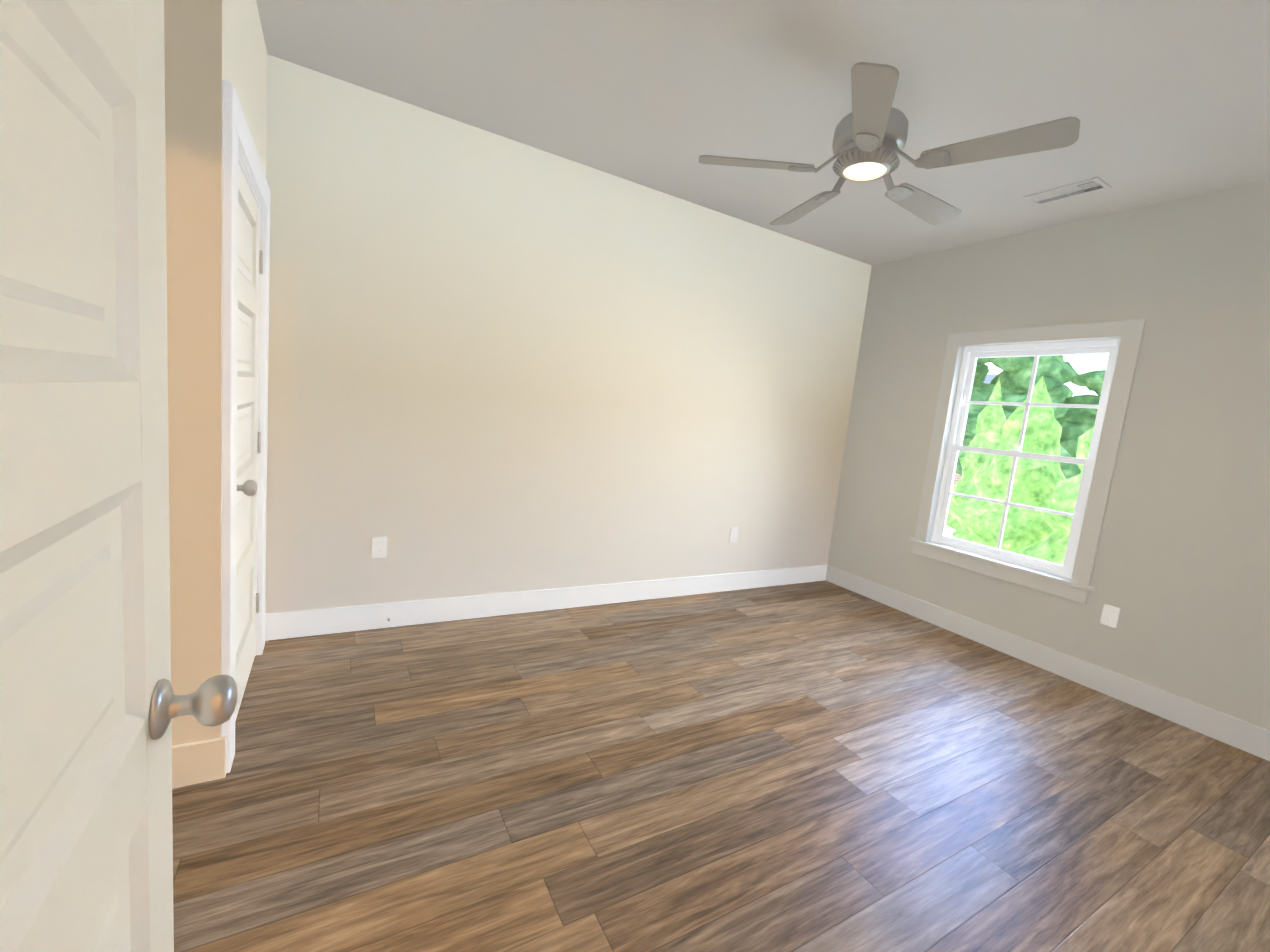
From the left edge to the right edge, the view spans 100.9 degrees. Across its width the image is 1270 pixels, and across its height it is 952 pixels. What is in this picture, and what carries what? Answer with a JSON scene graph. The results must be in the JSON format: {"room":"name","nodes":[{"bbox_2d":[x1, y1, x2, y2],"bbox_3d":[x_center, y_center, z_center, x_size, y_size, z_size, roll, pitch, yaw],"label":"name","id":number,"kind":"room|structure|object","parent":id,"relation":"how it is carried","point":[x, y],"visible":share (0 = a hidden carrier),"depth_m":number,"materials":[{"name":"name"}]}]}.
{"room":"empty bedroom","nodes":[
{"label":"empty bedroom","id":0,"kind":"room"},
{"bbox_2d":[164,0,266,747],"bbox_3d":[-1.778,-0.443,1.881,0.627,2.740,1.068,2,8,-30],"label":"wall","id":1,"kind":"structure","parent":0,"point":[210,46],"depth_m":1.55,"materials":[{"name":"paint"}]},
{"bbox_2d":[172,736,226,788],"bbox_3d":[-1.623,0.925,1.588,0.615,0.140,0.020,2,8,-30],"label":"baseboard","id":2,"kind":"structure","parent":1,"relation":"attached to","point":[198,762],"depth_m":1.70,"materials":[{"name":"white wood"}]},
{"bbox_2d":[221,80,269,772],"bbox_3d":[-1.553,-0.142,2.029,0.124,2.153,0.993,2,8,-30],"label":"trim","id":3,"kind":"structure","parent":1,"relation":"attached to","point":[239,146],"depth_m":1.69,"materials":[{"name":"white wood"}]},
{"bbox_2d":[235,163,262,720],"bbox_3d":[-1.545,-0.086,2.048,0.185,2.024,0.773,2,8,-30],"label":"closet door","id":4,"kind":"structure","parent":1,"relation":"in","point":[250,261],"depth_m":2.12,"materials":[{"name":"white wood"}]},
{"bbox_2d":[265,54,871,613],"bbox_3d":[-0.258,-0.484,3.431,5.044,2.740,0.120,2,8,-30],"label":"wall","id":5,"kind":"structure","parent":0,"point":[499,364],"depth_m":3.09,"materials":[{"name":"paint"}]},
{"bbox_2d":[372,536,386,557],"bbox_3d":[-1.396,0.389,2.865,0.072,0.116,0.008,2,8,-30],"label":"electrical outlet","id":6,"kind":"object","parent":5,"relation":"attached to","point":[379,546],"visible":1,"depth_m":2.86,"materials":[{"name":"white plastic"}]},
{"bbox_2d":[265,565,827,640],"bbox_3d":[-0.075,0.820,3.679,4.180,0.140,0.037,2,8,-30],"label":"baseboard","id":7,"kind":"structure","parent":5,"relation":"attached to","point":[292,624],"depth_m":3.27,"materials":[{"name":"white wood"}]},
{"bbox_2d":[729,528,738,541],"bbox_3d":[0.778,0.464,4.117,0.072,0.116,0.008,2,8,-30],"label":"electrical outlet","id":8,"kind":"object","parent":5,"relation":"attached to","point":[733,534],"visible":1,"depth_m":4.11,"materials":[{"name":"white plastic"}]},
{"bbox_2d":[172,580,1269,951],"bbox_3d":[1.054,1.390,1.054,5.044,0.120,6.065,2,8,-30],"label":"floor","id":9,"kind":"structure","parent":0,"point":[818,766],"depth_m":1.88,"materials":[{"name":"brown wood"}]},
{"bbox_2d":[256,0,1269,265],"bbox_3d":[1.336,-1.434,0.703,5.044,0.120,6.065,2,8,-30],"label":"ceiling","id":10,"kind":"structure","parent":0,"point":[1164,100],"depth_m":2.20,"materials":[{"name":"paint"}]},
{"bbox_2d":[699,62,1079,224],"bbox_3d":[1.002,-1.416,2.191,1.294,0.346,1.333,2,8,-30],"label":"ceiling fan","id":11,"kind":"object","parent":10,"relation":"hanging from","point":[870,137],"visible":1,"depth_m":2.02,"materials":[{"name":"silver metal"}]},
{"bbox_2d":[1023,177,1110,205],"bbox_3d":[2.331,-1.533,2.839,0.165,0.011,0.335,2,8,-30],"label":"ceiling vent","id":12,"kind":"object","parent":10,"relation":"in","point":[1071,190],"visible":1,"depth_m":2.82,"materials":[{"name":"white metal"}]},
{"bbox_2d":[827,180,1269,729],"bbox_3d":[3.329,0.039,2.105,0.120,2.740,5.825,2,8,-30],"label":"wall","id":13,"kind":"structure","parent":0,"point":[1180,578],"depth_m":2.90,"materials":[{"name":"paint"}]},
{"bbox_2d":[908,319,1145,603],"bbox_3d":[2.519,-0.139,3.486,0.178,1.647,1.133,2,8,-30],"label":"window","id":14,"kind":"structure","parent":13,"relation":"in","point":[1119,342],"depth_m":3.40,"materials":[{"name":"white wood"}]},
{"bbox_2d":[828,565,1269,760],"bbox_3d":[2.485,1.112,3.386,0.018,0.140,3.060,2,8,-30],"label":"baseboard","id":15,"kind":"structure","parent":13,"relation":"attached to","point":[1253,739],"depth_m":3.10,"materials":[{"name":"white wood"}]},
{"bbox_2d":[1100,604,1119,627],"bbox_3d":[2.719,0.801,3.001,0.008,0.116,0.072,2,8,-30],"label":"electrical outlet","id":16,"kind":"object","parent":13,"relation":"attached to","point":[1110,616],"visible":1,"depth_m":3.00,"materials":[{"name":"white plastic"}]},
{"label":"outside","id":17,"kind":"structure","parent":0,"visible":0},
{"bbox_2d":[945,511,955,536],"bbox_3d":[20.381,-0.679,39.275,65.826,0.200,72.000,2,8,-30],"label":"sky","id":18,"kind":"structure","parent":17,"point":[950,532],"depth_m":12.18,"materials":[{"name":"white"}]},
{"bbox_2d":[946,355,1105,564],"bbox_3d":[10.472,-6.547,17.046,19.221,14.890,17.692,2,8,-30],"label":"trees","id":19,"kind":"object","parent":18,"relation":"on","point":[1005,394],"depth_m":8.44,"materials":[{"name":"green plant"}]},
{"bbox_3d":[1.328,0.020,0.645,4.804,2.740,0.120,2,8,-30],"label":"wall","id":20,"kind":"structure","parent":0,"visible":0},
{"bbox_2d":[0,0,237,951],"bbox_3d":[-0.390,0.249,0.288,0.185,2.023,0.828,2,8,-30],"label":"entry door","id":21,"kind":"structure","parent":20,"relation":"in","point":[92,705],"depth_m":0.43,"materials":[{"name":"white wood"}]}
]}

